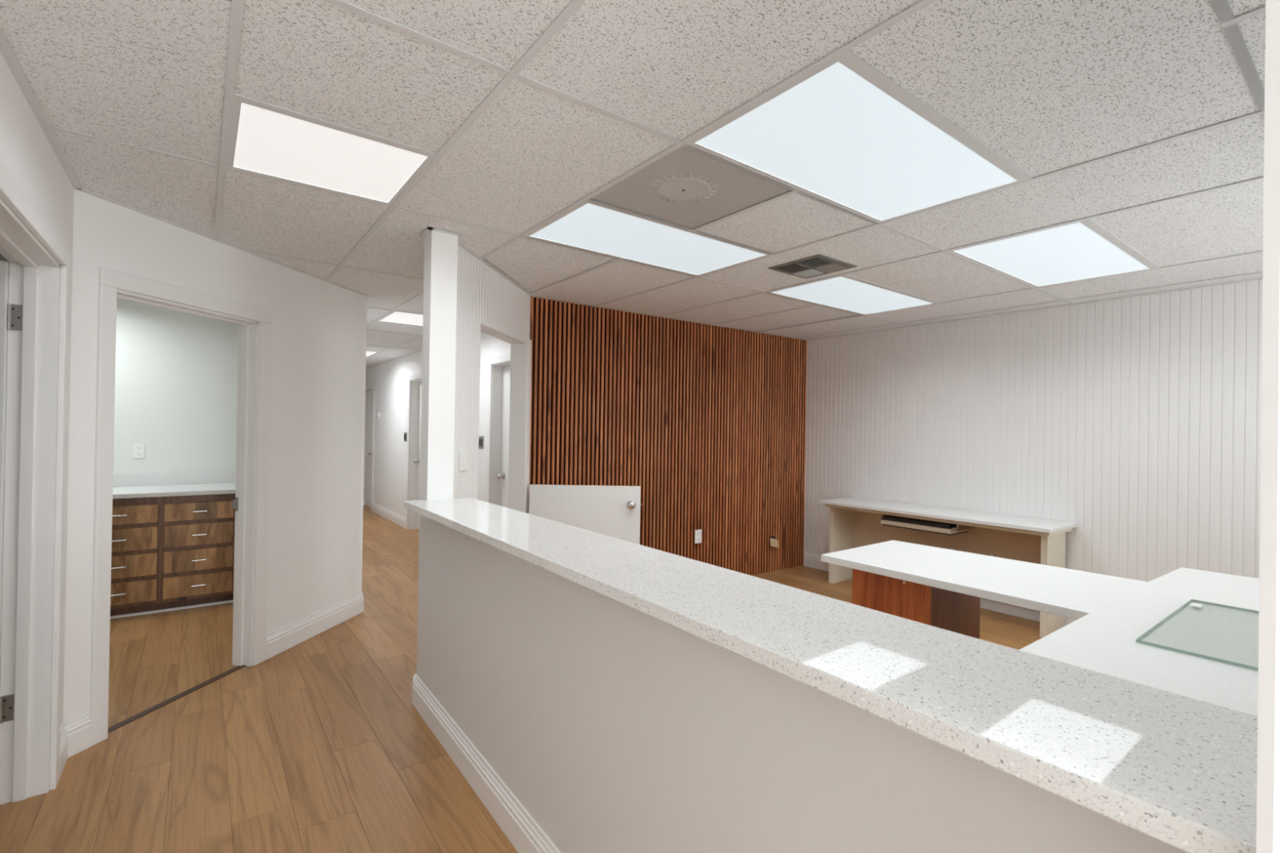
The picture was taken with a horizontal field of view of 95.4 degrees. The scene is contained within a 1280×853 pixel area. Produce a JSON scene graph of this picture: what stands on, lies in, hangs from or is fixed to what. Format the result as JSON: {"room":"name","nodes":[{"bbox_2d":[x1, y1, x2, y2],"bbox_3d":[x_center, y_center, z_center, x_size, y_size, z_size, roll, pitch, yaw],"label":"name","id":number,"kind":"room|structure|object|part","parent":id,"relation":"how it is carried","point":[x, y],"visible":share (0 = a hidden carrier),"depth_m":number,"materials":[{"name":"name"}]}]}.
{"room":"office reception area","nodes":[
{"label":"office reception area","id":0,"kind":"room"},
{"bbox_2d":[0,253,9,262],"bbox_3d":[-2.917,0.178,1.896,1.240,2.357,0.100,1,0,-37],"label":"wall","id":1,"kind":"structure","parent":0,"point":[2,258],"depth_m":2.21,"materials":[{"name":"paint"}]},
{"bbox_2d":[0,52,74,790],"bbox_3d":[-0.561,0.207,-0.084,0.130,2.357,6.140,1,0,-37],"label":"wall","id":2,"kind":"structure","parent":0,"point":[26,153],"depth_m":1.89,"materials":[{"name":"paint"}]},
{"bbox_2d":[0,161,70,804],"bbox_3d":[-2.283,0.341,1.541,0.948,2.048,1.080,1,0,-37],"label":"door frame","id":3,"kind":"structure","parent":2,"relation":"in","point":[33,296],"depth_m":2.13,"materials":[{"name":"paint"}]},
{"bbox_3d":[-1.896,-0.640,1.826,0.018,0.070,1.080,1,0,-37],"label":"casing","id":4,"kind":"part","parent":3,"relation":"part of","materials":[{"name":"paint"}]},
{"bbox_3d":[-2.218,0.381,2.224,0.018,1.978,0.069,1,0,-37],"label":"casing","id":5,"kind":"part","parent":3,"relation":"part of","materials":[{"name":"paint"}]},
{"bbox_2d":[0,27,81,190],"bbox_3d":[-0.511,-0.967,0.008,0.024,0.004,6.040,1,0,-37],"label":"trim","id":6,"kind":"structure","parent":2,"relation":"attached to","point":[6,51],"depth_m":1.77,"materials":[{"name":"paint"}]},
{"bbox_2d":[59,723,68,777],"bbox_3d":[-2.311,1.296,2.324,0.018,0.146,0.191,1,0,-37],"label":"baseboard","id":7,"kind":"structure","parent":2,"relation":"attached to","point":[64,742],"depth_m":2.33,"materials":[{"name":"paint"}]},
{"bbox_2d":[113,298,238,474],"bbox_3d":[-4.064,0.172,4.588,2.657,2.357,0.100,1,0,-37],"label":"wall","id":8,"kind":"structure","parent":0,"point":[176,372],"depth_m":4.73,"materials":[{"name":"paint"}]},
{"bbox_2d":[133,443,145,457],"bbox_3d":[-3.959,0.193,4.600,0.070,0.115,0.009,1,0,-37],"label":"wall outlet","id":9,"kind":"object","parent":8,"relation":"attached to","point":[138,448],"visible":1,"depth_m":4.60,"materials":[{"name":"white plastic"}]},
{"bbox_2d":[62,188,364,723],"bbox_3d":[-2.272,0.196,3.354,0.120,2.357,2.012,1,0,9],"label":"wall","id":10,"kind":"structure","parent":0,"point":[317,324],"depth_m":3.52,"materials":[{"name":"paint"}]},
{"bbox_2d":[64,711,92,758],"bbox_3d":[-2.359,1.295,2.443,0.018,0.146,0.100,1,0,9],"label":"baseboard","id":11,"kind":"structure","parent":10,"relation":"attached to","point":[79,729],"depth_m":2.44,"materials":[{"name":"paint"}]},
{"bbox_2d":[89,266,272,745],"bbox_3d":[-2.326,0.343,2.976,0.141,2.056,0.949,1,0,9],"label":"door frame","id":12,"kind":"structure","parent":10,"relation":"in","point":[251,504],"depth_m":3.24,"materials":[{"name":"paint"}]},
{"bbox_3d":[-2.332,0.380,2.530,0.017,1.978,0.065,1,0,9],"label":"casing","id":13,"kind":"part","parent":12,"relation":"part of","materials":[{"name":"paint"}]},
{"bbox_3d":[-2.248,-0.645,2.971,0.017,0.078,0.949,1,0,9],"label":"casing","id":14,"kind":"part","parent":12,"relation":"part of","materials":[{"name":"paint"}]},
{"bbox_3d":[-2.322,0.448,3.348,0.039,0.080,0.018,1,0,9],"label":"strike plate","id":15,"kind":"part","parent":12,"relation":"part of","materials":[{"name":"metal"}]},
{"bbox_3d":[-2.200,0.386,3.392,0.017,1.978,0.088,1,0,9],"label":"casing","id":16,"kind":"part","parent":12,"relation":"part of","materials":[{"name":"paint"}]},
{"bbox_2d":[75,188,371,297],"bbox_3d":[-2.176,-0.978,3.383,0.024,0.004,1.982,1,0,9],"label":"trim","id":17,"kind":"structure","parent":10,"relation":"attached to","point":[82,189],"depth_m":2.98,"materials":[{"name":"paint"}]},
{"bbox_2d":[266,591,364,659],"bbox_3d":[-2.137,1.306,3.888,0.018,0.146,0.924,1,0,9],"label":"baseboard","id":18,"kind":"structure","parent":10,"relation":"attached to","point":[282,639],"depth_m":3.80,"materials":[{"name":"paint"}]},
{"bbox_2d":[358,295,367,597],"bbox_3d":[-4.091,0.183,6.926,0.120,2.357,6.618,1,0,-37],"label":"wall","id":19,"kind":"structure","parent":0,"point":[365,297],"depth_m":4.32,"materials":[{"name":"paint"}]},
{"bbox_2d":[365,332,511,517],"bbox_3d":[-2.752,0.207,7.480,0.140,2.357,7.350,1,0,-37],"label":"wall","id":20,"kind":"structure","parent":0,"point":[390,378],"depth_m":8.31,"materials":[{"name":"paint"}]},
{"bbox_2d":[363,383,375,511],"bbox_3d":[-4.529,0.337,9.811,0.158,2.062,0.930,1,0,-37],"label":"door","id":21,"kind":"structure","parent":20,"relation":"in","point":[370,389],"depth_m":9.87,"materials":[{"name":"paint"}]},
{"bbox_3d":[-4.567,-0.662,9.774,0.016,0.066,0.930,1,0,-37],"label":"casing","id":22,"kind":"part","parent":21,"relation":"part of","materials":[{"name":"paint"}]},
{"bbox_3d":[-4.326,0.371,9.428,0.016,1.996,0.074,1,0,-37],"label":"casing","id":23,"kind":"part","parent":21,"relation":"part of","materials":[{"name":"paint"}]},
{"bbox_2d":[377,412,380,420],"bbox_3d":[-4.130,-0.164,9.174,0.026,0.123,0.162,1,0,-37],"label":"thermostat","id":24,"kind":"object","parent":20,"relation":"attached to","point":[378,413],"visible":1,"depth_m":9.12,"materials":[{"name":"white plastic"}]},
{"bbox_2d":[371,502,405,528],"bbox_3d":[-3.737,1.302,8.624,0.018,0.146,1.930,1,0,-37],"label":"baseboard","id":25,"kind":"structure","parent":20,"relation":"attached to","point":[396,518],"depth_m":8.53,"materials":[{"name":"paint"}]},
{"bbox_2d":[365,350,422,368],"bbox_3d":[-2.768,-0.969,7.396,0.024,0.004,7.250,1,0,-37],"label":"trim","id":26,"kind":"structure","parent":20,"relation":"attached to","point":[420,350],"depth_m":8.37,"materials":[{"name":"paint"}]},
{"bbox_2d":[404,432,406,441],"bbox_3d":[-3.212,0.143,7.965,0.011,0.124,0.116,1,0,-37],"label":"light switch","id":27,"kind":"object","parent":20,"relation":"attached to","point":[405,433],"visible":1,"depth_m":7.95,"materials":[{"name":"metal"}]},
{"bbox_2d":[405,373,422,529],"bbox_3d":[-2.803,0.354,7.531,0.156,2.062,0.930,1,0,-37],"label":"door","id":28,"kind":"structure","parent":20,"relation":"in","point":[415,381],"depth_m":7.82,"materials":[{"name":"paint"}]},
{"bbox_3d":[-3.117,0.383,7.830,0.016,1.996,0.074,1,0,-37],"label":"casing","id":29,"kind":"part","parent":28,"relation":"part of","materials":[{"name":"paint"}]},
{"bbox_3d":[-2.842,-0.645,7.493,0.016,0.066,0.930,1,0,-37],"label":"casing","id":30,"kind":"part","parent":28,"relation":"part of","materials":[{"name":"paint"}]},
{"bbox_3d":[-2.990,0.463,7.791,0.068,0.063,0.063,1,0,-37],"label":"knob","id":31,"kind":"part","parent":28,"relation":"part of","materials":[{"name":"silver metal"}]},
{"bbox_2d":[478,435,484,448],"bbox_3d":[-1.590,0.160,5.820,0.011,0.124,0.116,1,0,-37],"label":"light switch","id":32,"kind":"object","parent":20,"relation":"attached to","point":[481,440],"visible":0.95,"depth_m":5.81,"materials":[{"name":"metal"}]},
{"bbox_2d":[485,353,511,507],"bbox_3d":[-1.153,0.370,5.349,0.156,2.062,0.940,1,0,-37],"label":"door","id":33,"kind":"structure","parent":20,"relation":"in","point":[499,367],"depth_m":5.64,"materials":[{"name":"paint"}]},
{"bbox_3d":[-1.471,0.400,5.652,0.016,1.996,0.074,1,0,-37],"label":"casing","id":34,"kind":"part","parent":33,"relation":"part of","materials":[{"name":"paint"}]},
{"bbox_3d":[-1.193,-0.629,5.311,0.016,0.066,0.940,1,0,-37],"label":"casing","id":35,"kind":"part","parent":33,"relation":"part of","materials":[{"name":"paint"}]},
{"bbox_3d":[-1.344,0.479,5.613,0.068,0.063,0.063,1,0,-37],"label":"knob","id":36,"kind":"part","parent":33,"relation":"part of","materials":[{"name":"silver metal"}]},
{"bbox_2d":[416,226,463,674],"bbox_3d":[-1.018,0.214,2.920,0.174,2.357,0.157,1,0,-37],"label":"wall column","id":37,"kind":"structure","parent":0,"point":[441,246],"depth_m":2.88,"materials":[{"name":"paint"}]},
{"bbox_2d":[453,244,530,498],"bbox_3d":[-0.958,0.218,3.638,0.116,2.357,1.262,1,0,8],"label":"wall","id":38,"kind":"structure","parent":0,"point":[485,295],"depth_m":3.28,"materials":[{"name":"paint"}]},
{"bbox_2d":[459,448,469,471],"bbox_3d":[-0.955,0.182,3.171,0.013,0.116,0.104,1,0,8],"label":"light switch","id":39,"kind":"object","parent":38,"relation":"attached to","point":[464,454],"visible":1,"depth_m":3.16,"materials":[{"name":"white plastic"}]},
{"bbox_2d":[457,241,533,297],"bbox_3d":[-0.870,-0.956,3.644,0.016,0.004,1.242,1,0,8],"label":"trim","id":40,"kind":"structure","parent":38,"relation":"attached to","point":[459,243],"depth_m":3.51,"materials":[{"name":"paint"}]},
{"bbox_2d":[476,320,531,513],"bbox_3d":[-0.931,0.382,3.804,0.132,2.031,0.894,1,0,8],"label":"door frame","id":41,"kind":"structure","parent":38,"relation":"in","point":[521,350],"depth_m":4.18,"materials":[{"name":"paint"}]},
{"bbox_3d":[-0.816,0.386,4.207,0.014,2.031,0.064,1,0,8],"label":"casing","id":42,"kind":"part","parent":41,"relation":"part of","materials":[{"name":"paint"}]},
{"bbox_2d":[525,484,641,544],"bbox_3d":[-0.418,0.910,4.142,0.852,0.975,0.104,1,0,0],"label":"door","id":43,"kind":"structure","parent":41,"relation":"attached to","point":[613,511],"depth_m":4.16,"materials":[{"name":"paint"}]},
{"bbox_3d":[-0.062,0.558,4.126,0.063,0.063,0.068,1,0,0],"label":"knob","id":44,"kind":"part","parent":43,"relation":"part of","materials":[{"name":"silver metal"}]},
{"bbox_2d":[0,505,1041,852],"bbox_3d":[-1.916,1.415,4.404,8.300,0.060,15.120,1,0,-37],"label":"floor","id":45,"kind":"structure","parent":0,"point":[321,744],"depth_m":2.50,"materials":[{"name":"brown wood"}]},
{"bbox_2d":[110,493,235,618],"bbox_3d":[-3.799,0.928,4.327,1.370,0.852,0.636,1,0,-37],"label":"base cabinet","id":46,"kind":"object","parent":45,"relation":"on","point":[169,553],"visible":0.52,"depth_m":4.26,"materials":[{"name":"laminate"}]},
{"bbox_3d":[-3.649,1.175,4.064,0.084,0.013,0.032,1,0,-37],"label":"handle","id":47,"kind":"part","parent":46,"relation":"part of","materials":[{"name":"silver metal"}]},
{"bbox_3d":[-3.646,0.987,4.065,0.084,0.013,0.032,1,0,-37],"label":"handle","id":48,"kind":"part","parent":46,"relation":"part of","materials":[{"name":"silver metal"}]},
{"bbox_3d":[-3.643,0.798,4.066,0.084,0.013,0.032,1,0,-37],"label":"handle","id":49,"kind":"part","parent":46,"relation":"part of","materials":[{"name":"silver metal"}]},
{"bbox_3d":[-3.640,0.624,4.066,0.084,0.013,0.032,1,0,-37],"label":"handle","id":50,"kind":"part","parent":46,"relation":"part of","materials":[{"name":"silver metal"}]},
{"bbox_3d":[-3.661,1.175,4.087,0.408,0.152,0.022,1,0,-37],"label":"drawer","id":51,"kind":"part","parent":46,"relation":"part of","materials":[{"name":"laminate"}]},
{"bbox_3d":[-3.658,0.987,4.088,0.408,0.156,0.022,1,0,-37],"label":"drawer","id":52,"kind":"part","parent":46,"relation":"part of","materials":[{"name":"laminate"}]},
{"bbox_3d":[-3.655,0.798,4.089,0.408,0.158,0.022,1,0,-37],"label":"drawer","id":53,"kind":"part","parent":46,"relation":"part of","materials":[{"name":"laminate"}]},
{"bbox_3d":[-3.652,0.624,4.090,0.408,0.128,0.022,1,0,-37],"label":"drawer","id":54,"kind":"part","parent":46,"relation":"part of","materials":[{"name":"laminate"}]},
{"bbox_2d":[112,471,235,498],"bbox_3d":[-3.568,0.441,4.504,1.956,0.130,0.633,1,0,-37],"label":"countertop","id":55,"kind":"structure","parent":46,"relation":"on","point":[187,483],"depth_m":4.58,"materials":[{"name":"white stone"}]},
{"bbox_3d":[-3.304,1.182,4.357,0.413,0.152,0.022,1,0,-37],"label":"drawer","id":56,"kind":"part","parent":46,"relation":"part of","materials":[{"name":"laminate"}]},
{"bbox_3d":[-3.301,0.994,4.358,0.413,0.156,0.022,1,0,-37],"label":"drawer","id":57,"kind":"part","parent":46,"relation":"part of","materials":[{"name":"laminate"}]},
{"bbox_3d":[-3.288,1.182,4.337,0.084,0.013,0.032,1,0,-37],"label":"handle","id":58,"kind":"part","parent":46,"relation":"part of","materials":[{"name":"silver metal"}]},
{"bbox_3d":[-3.298,0.805,4.359,0.413,0.158,0.022,1,0,-37],"label":"drawer","id":59,"kind":"part","parent":46,"relation":"part of","materials":[{"name":"laminate"}]},
{"bbox_3d":[-3.295,0.631,4.360,0.413,0.128,0.022,1,0,-37],"label":"drawer","id":60,"kind":"part","parent":46,"relation":"part of","materials":[{"name":"laminate"}]},
{"bbox_3d":[-3.285,0.994,4.338,0.084,0.013,0.032,1,0,-37],"label":"handle","id":61,"kind":"part","parent":46,"relation":"part of","materials":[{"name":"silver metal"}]},
{"bbox_3d":[-3.282,0.805,4.338,0.084,0.013,0.032,1,0,-37],"label":"handle","id":62,"kind":"part","parent":46,"relation":"part of","materials":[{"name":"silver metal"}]},
{"bbox_3d":[-3.280,0.631,4.339,0.084,0.013,0.032,1,0,-37],"label":"handle","id":63,"kind":"part","parent":46,"relation":"part of","materials":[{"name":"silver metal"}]},
{"bbox_2d":[852,568,980,639],"bbox_3d":[1.462,1.087,3.090,0.546,0.694,0.413,1,0,-37],"label":"drawer pedestal","id":64,"kind":"object","parent":45,"relation":"on","point":[953,611],"visible":0.14,"depth_m":2.92,"materials":[{"name":"brown wood"}]},
{"bbox_3d":[1.257,1.057,2.935,0.018,0.644,0.413,1,0,-37],"label":"panel","id":65,"kind":"part","parent":64,"relation":"part of","materials":[{"name":"brown wood"}]},
{"bbox_2d":[818,497,1077,637],"bbox_3d":[2.391,1.069,4.765,0.514,0.774,1.825,1,0,-37],"label":"desk","id":66,"kind":"object","parent":45,"relation":"on","point":[854,522],"visible":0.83,"depth_m":4.68,"materials":[{"name":"white laminate"}]},
{"bbox_3d":[1.908,1.096,5.494,0.344,0.712,0.040,1,0,-37],"label":"panel","id":67,"kind":"part","parent":66,"relation":"part of","materials":[{"name":"beige laminate"}]},
{"bbox_2d":[880,514,974,535],"bbox_3d":[2.379,0.795,4.830,0.335,0.102,0.636,1,0,-37],"label":"keyboard tray","id":68,"kind":"object","parent":66,"relation":"on","point":[944,528],"depth_m":4.71,"materials":[{"name":"beige plastic"}]},
{"bbox_3d":[2.550,1.053,4.911,0.016,0.612,1.661,1,0,-37],"label":"panel","id":69,"kind":"part","parent":66,"relation":"part of","materials":[{"name":"beige wood"}]},
{"bbox_3d":[2.417,0.729,4.785,0.450,0.032,1.770,1,0,-37],"label":"under frame","id":70,"kind":"part","parent":66,"relation":"part of","materials":[{"name":"beige wood"}]},
{"bbox_3d":[2.935,1.106,4.135,0.344,0.712,0.040,1,0,-37],"label":"panel","id":71,"kind":"part","parent":66,"relation":"part of","materials":[{"name":"beige laminate"}]},
{"bbox_2d":[821,540,1259,716],"bbox_3d":[1.580,1.055,2.036,2.970,0.750,2.430,1,0,-37],"label":"office desk","id":72,"kind":"object","parent":45,"relation":"on","point":[1110,612],"visible":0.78,"depth_m":2.19,"materials":[{"name":"cherry wood"},{"name":"dark brown wood laminate"},{"name":"white quartz"}]},
{"bbox_2d":[1135,599,1258,671],"bbox_3d":[2.086,0.681,1.780,0.777,0.012,0.716,1,0,-37],"label":"glass panel","id":73,"kind":"object","parent":72,"relation":"on","point":[1196,605],"visible":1,"depth_m":1.82,"materials":[{"name":"clear"}]},
{"bbox_2d":[0,0,1266,368],"bbox_3d":[-1.221,-1.031,4.460,7.400,0.147,14.400,1,0,-37],"label":"ceiling","id":74,"kind":"structure","parent":0,"point":[1141,122],"depth_m":1.80,"materials":[{"name":"tile"}]},
{"bbox_2d":[226,97,434,204],"bbox_3d":[-1.140,-0.992,2.128,0.588,0.049,0.589,1,0,-37],"label":"ceiling light","id":75,"kind":"object","parent":74,"relation":"attached to","point":[265,141],"visible":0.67,"depth_m":2.09,"materials":[{"name":"glowing plastic diffuser"},{"name":"painted metal frame"}]},
{"bbox_2d":[365,351,378,355],"bbox_3d":[-3.845,-1.010,7.725,0.586,0.049,0.589,1,0,-37],"label":"ceiling light","id":76,"kind":"object","parent":74,"relation":"attached to","point":[367,353],"visible":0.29,"depth_m":7.80,"materials":[{"name":"plastic"}]},
{"bbox_2d":[377,311,422,325],"bbox_3d":[-2.007,-0.992,5.294,0.586,0.049,0.589,1,0,-37],"label":"ceiling light","id":77,"kind":"object","parent":74,"relation":"attached to","point":[396,317],"visible":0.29,"depth_m":5.25,"materials":[{"name":"plastic"}]},
{"bbox_2d":[524,200,770,276],"bbox_3d":[0.068,-0.968,3.042,1.180,0.049,0.589,1,0,-37],"label":"ceiling light","id":78,"kind":"object","parent":74,"relation":"attached to","point":[588,226],"visible":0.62,"depth_m":2.98,"materials":[{"name":"glowing plastic diffuser"},{"name":"painted metal frame"}]},
{"bbox_2d":[591,146,790,228],"bbox_3d":[0.198,-0.953,2.377,0.584,0.017,0.587,1,0,-37],"label":"ceiling air vent","id":79,"kind":"object","parent":74,"relation":"attached to","point":[686,187],"visible":0.99,"depth_m":2.34,"materials":[{"name":"grey metal"}]},
{"bbox_2d":[768,253,857,279],"bbox_3d":[1.004,-0.924,3.392,0.357,0.013,0.357,1,0,-37],"label":"ceiling vent","id":80,"kind":"object","parent":74,"relation":"in","point":[819,264],"visible":1,"depth_m":3.37,"materials":[{"name":"grey metal"}]},
{"bbox_2d":[768,275,936,315],"bbox_3d":[1.532,-0.940,4.150,1.199,0.049,0.589,1,0,-37],"label":"ceiling light","id":81,"kind":"object","parent":74,"relation":"attached to","point":[840,292],"visible":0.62,"depth_m":4.11,"materials":[{"name":"plastic"}]},
{"bbox_2d":[687,55,1024,222],"bbox_3d":[0.803,-0.961,2.070,1.180,0.049,0.589,1,0,-37],"label":"ceiling light","id":82,"kind":"object","parent":74,"relation":"attached to","point":[837,135],"visible":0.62,"depth_m":1.97,"materials":[{"name":"plastic"}]},
{"bbox_2d":[949,220,1154,287],"bbox_3d":[2.268,-0.932,3.177,1.199,0.049,0.589,1,0,-37],"label":"ceiling light","id":83,"kind":"object","parent":74,"relation":"attached to","point":[1074,251],"visible":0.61,"depth_m":3.12,"materials":[{"name":"plastic"}]},
{"bbox_2d":[528,296,807,574],"bbox_3d":[0.409,0.248,5.237,3.176,2.357,0.160,1,0,-36],"label":"wall","id":84,"kind":"structure","parent":0,"point":[708,421],"depth_m":5.11,"materials":[{"name":"wood"}]},
{"bbox_2d":[694,529,702,543],"bbox_3d":[0.521,0.984,5.208,0.078,0.120,0.009,1,0,-36],"label":"wall outlet","id":85,"kind":"object","parent":84,"relation":"attached to","point":[697,532],"visible":1,"depth_m":5.20,"materials":[{"name":"white plastic"}]},
{"bbox_2d":[769,536,777,547],"bbox_3d":[1.328,1.150,5.783,0.130,0.112,0.042,1,0,-36],"label":"outlet cover","id":86,"kind":"object","parent":84,"relation":"attached to","point":[774,543],"visible":1,"depth_m":5.78,"materials":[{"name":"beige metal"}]},
{"bbox_2d":[417,514,1188,852],"bbox_3d":[-0.197,0.900,1.778,0.125,1.000,2.929,1,0,-36],"label":"wall","id":87,"kind":"structure","parent":0,"point":[617,727],"depth_m":1.31,"materials":[{"name":"paint"}]},
{"bbox_2d":[411,673,560,852],"bbox_3d":[-0.270,1.326,1.745,0.018,0.146,2.933,1,0,-36],"label":"baseboard","id":88,"kind":"structure","parent":87,"relation":"attached to","point":[522,830],"depth_m":2.16,"materials":[{"name":"paint"}]},
{"bbox_2d":[404,497,1257,852],"bbox_3d":[-0.162,0.384,1.749,0.360,0.031,2.848,1,0,-37],"label":"counter ledge","id":89,"kind":"object","parent":87,"relation":"on","point":[1180,771],"visible":1,"depth_m":0.84,"materials":[{"name":"stone"}]},
{"bbox_2d":[804,279,1262,582],"bbox_3d":[3.282,0.289,4.145,0.126,2.357,5.250,1,0,-37],"label":"wall","id":90,"kind":"structure","parent":0,"point":[1135,422],"depth_m":4.21,"materials":[{"name":"paint"}]},
{"bbox_2d":[803,551,1076,626],"bbox_3d":[3.220,1.393,4.075,0.018,0.146,5.000,1,0,-37],"label":"baseboard","id":91,"kind":"structure","parent":90,"relation":"attached to","point":[811,560],"depth_m":4.59,"materials":[{"name":"paint"}]},
{"bbox_2d":[804,277,1262,340],"bbox_3d":[3.240,-0.887,4.104,0.024,0.004,5.050,1,0,-37],"label":"trim","id":92,"kind":"structure","parent":90,"relation":"attached to","point":[1262,277],"depth_m":4.27,"materials":[{"name":"paint"}]},
{"bbox_3d":[1.479,0.238,-0.544,0.130,2.357,2.786,1,0,-37],"label":"wall","id":93,"kind":"structure","parent":0,"visible":0},
{"bbox_2d":[1256,0,1279,852],"bbox_3d":[0.595,0.231,0.482,0.062,2.351,0.108,1,0,-37],"label":"trim","id":94,"kind":"structure","parent":93,"relation":"attached to","point":[1268,807],"depth_m":0.50,"materials":[{"name":"paint"}]}
]}

